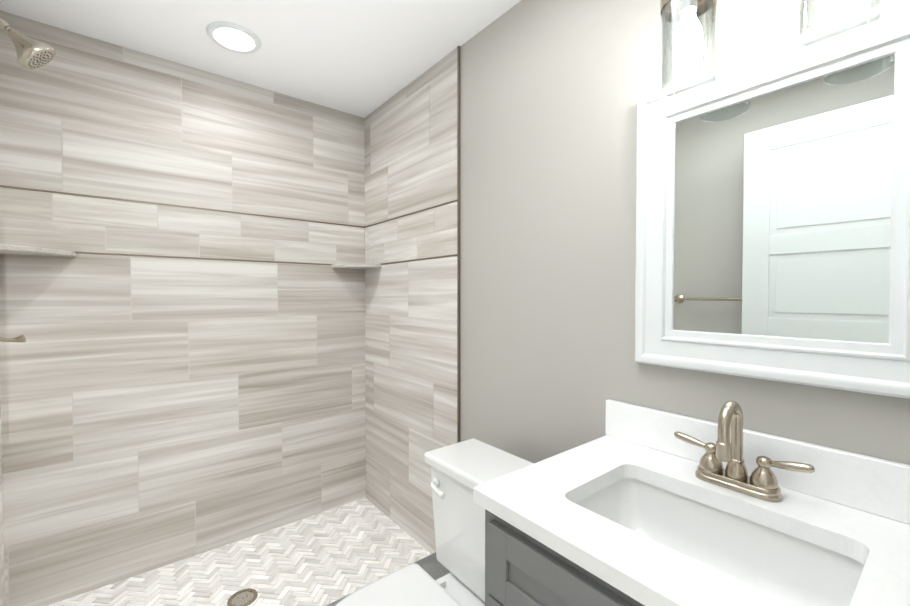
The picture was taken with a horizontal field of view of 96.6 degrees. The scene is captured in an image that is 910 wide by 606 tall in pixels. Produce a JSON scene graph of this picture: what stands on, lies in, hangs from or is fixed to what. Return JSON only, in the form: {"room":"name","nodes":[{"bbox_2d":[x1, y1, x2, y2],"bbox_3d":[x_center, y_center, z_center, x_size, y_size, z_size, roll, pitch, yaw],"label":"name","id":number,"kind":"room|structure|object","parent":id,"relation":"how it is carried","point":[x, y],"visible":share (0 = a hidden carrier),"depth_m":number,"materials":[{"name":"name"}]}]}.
{"room":"bathroom","nodes":[
{"label":"bathroom","id":0,"kind":"room"},
{"bbox_2d":[0,0,520,117],"bbox_3d":[-0.399,-1.177,1.071,1.774,0.100,2.710,-1,1,-39],"label":"ceiling","id":1,"kind":"structure","parent":0,"point":[362,58],"depth_m":1.72,"materials":[{"name":"white paint"}]},
{"bbox_2d":[206,21,261,53],"bbox_3d":[-0.947,-1.135,1.741,0.209,0.011,0.209,-1,1,-39],"label":"recessed light","id":2,"kind":"object","parent":1,"relation":"in","point":[236,37],"visible":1,"depth_m":1.73,"materials":[{"name":"white paint"}]},
{"bbox_2d":[326,552,449,605],"bbox_3d":[-0.594,1.210,1.362,1.574,0.115,0.155,-1,1,-39],"label":"floor","id":3,"kind":"structure","parent":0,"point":[432,567],"depth_m":1.75,"materials":[{"name":"grey tile"}]},
{"bbox_2d":[460,0,909,464],"bbox_3d":[0.256,0.062,1.617,0.100,2.400,2.710,-1,1,-39],"label":"wall","id":4,"kind":"structure","parent":0,"point":[551,91],"depth_m":1.36,"materials":[{"name":"grey paint"}]},
{"bbox_2d":[332,264,380,268],"bbox_3d":[-0.584,-0.218,2.398,0.215,0.020,0.215,-1,1,-39],"label":"corner shelf","id":5,"kind":"object","parent":4,"relation":"attached to","point":[357,266],"visible":1,"depth_m":2.37,"materials":[{"name":"stone"}]},
{"bbox_2d":[364,48,456,553],"bbox_3d":[-0.275,0.051,2.192,0.009,2.400,0.931,-1,1,-39],"label":"wall tiles","id":6,"kind":"structure","parent":4,"relation":"attached to","point":[410,143],"depth_m":2.13,"materials":[{"name":"grey tile"}]},
{"bbox_2d":[457,46,459,442],"bbox_3d":[0.017,0.058,1.826,0.010,2.400,0.009,-1,1,-39],"label":"trim","id":7,"kind":"structure","parent":4,"relation":"attached to","point":[458,244],"depth_m":1.82,"materials":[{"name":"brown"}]},
{"bbox_2d":[660,0,881,96],"bbox_3d":[0.655,-0.658,0.871,0.184,0.294,0.379,-1,1,-39],"label":"sconce","id":8,"kind":"object","parent":4,"relation":"attached to","point":[686,14],"visible":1,"depth_m":0.93,"materials":[{"name":"clear glass"}]},
{"bbox_2d":[635,0,909,398],"bbox_3d":[0.700,-0.202,0.923,0.060,0.755,0.600,-1,1,-39],"label":"mirror","id":9,"kind":"object","parent":4,"relation":"attached to","point":[772,212],"visible":1,"depth_m":0.90,"materials":[{"name":"white paint"}]},
{"bbox_3d":[0.068,1.334,0.533,1.774,0.100,4.210,-1,1,-39],"label":"floor","id":10,"kind":"structure","parent":0,"visible":0},
{"bbox_2d":[47,498,430,605],"bbox_3d":[-0.895,1.256,1.727,1.683,0.003,1.108,-1,1,-39],"label":"floor","id":11,"kind":"structure","parent":10,"relation":"on","point":[325,558],"depth_m":1.92,"materials":[{"name":"grey tile"}]},
{"bbox_2d":[227,588,257,605],"bbox_3d":[-0.901,1.253,1.720,0.116,0.002,0.116,-1,1,-39],"label":"floor drain","id":12,"kind":"object","parent":11,"relation":"on","point":[245,597],"visible":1,"depth_m":1.72,"materials":[{"name":"silver metal"}]},
{"bbox_2d":[335,438,533,605],"bbox_3d":[-0.080,0.902,1.206,0.732,0.737,0.424,-1,1,-39],"label":"toilet","id":13,"kind":"object","parent":10,"relation":"on","point":[460,471],"visible":0.6,"depth_m":1.30,"materials":[{"name":"white ceramic"}]},
{"bbox_2d":[473,399,909,605],"bbox_3d":[0.491,0.793,0.804,0.558,0.971,0.743,-1,1,-39],"label":"bathroom vanity","id":14,"kind":"object","parent":10,"relation":"on","point":[630,508],"visible":1,"depth_m":0.82,"materials":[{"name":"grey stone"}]},
{"bbox_2d":[674,401,814,501],"bbox_3d":[0.610,0.313,0.892,0.124,0.200,0.267,-1,1,-39],"label":"faucet","id":15,"kind":"object","parent":14,"relation":"on","point":[761,482],"visible":1,"depth_m":0.88,"materials":[{"name":"silver metal"}]},
{"bbox_3d":[-1.212,0.052,2.116,1.774,2.400,0.100,-1,1,-39],"label":"wall","id":16,"kind":"structure","parent":0,"visible":0},
{"bbox_2d":[0,11,365,605],"bbox_3d":[-1.177,0.053,2.072,1.574,2.400,0.009,-1,1,-39],"label":"wall tiles","id":17,"kind":"structure","parent":16,"relation":"attached to","point":[182,372],"depth_m":1.91,"materials":[{"name":"grey tile"}]},
{"bbox_3d":[-1.054,0.083,0.574,0.100,2.400,2.710,-1,1,-39],"label":"wall","id":18,"kind":"structure","parent":0,"visible":0},
{"bbox_2d":[0,398,4,605],"bbox_3d":[-1.496,0.070,1.219,0.009,2.400,0.931,-1,1,-39],"label":"wall tiles","id":19,"kind":"structure","parent":18,"relation":"attached to","point":[2,590],"depth_m":1.58,"materials":[{"name":"grey tile"}]},
{"bbox_2d":[0,334,25,341],"bbox_3d":[-1.443,0.094,1.268,0.139,0.170,0.170,-1,1,-39],"label":"shower valve","id":20,"kind":"object","parent":19,"relation":"attached to","point":[21,338],"visible":1,"depth_m":1.28,"materials":[{"name":"silver metal"}]},
{"bbox_2d":[0,18,55,68],"bbox_3d":[-1.464,-0.889,1.334,0.212,0.197,0.111,-1,1,-39],"label":"shower head","id":21,"kind":"object","parent":19,"relation":"attached to","point":[32,53],"visible":1,"depth_m":1.33},
{"bbox_2d":[0,244,75,256],"bbox_3d":[-1.626,-0.202,1.562,0.225,0.020,0.225,-1,1,-39],"label":"corner shelf","id":22,"kind":"object","parent":18,"relation":"attached to","point":[16,249],"visible":1,"depth_m":1.55,"materials":[{"name":"stone"}]}
]}

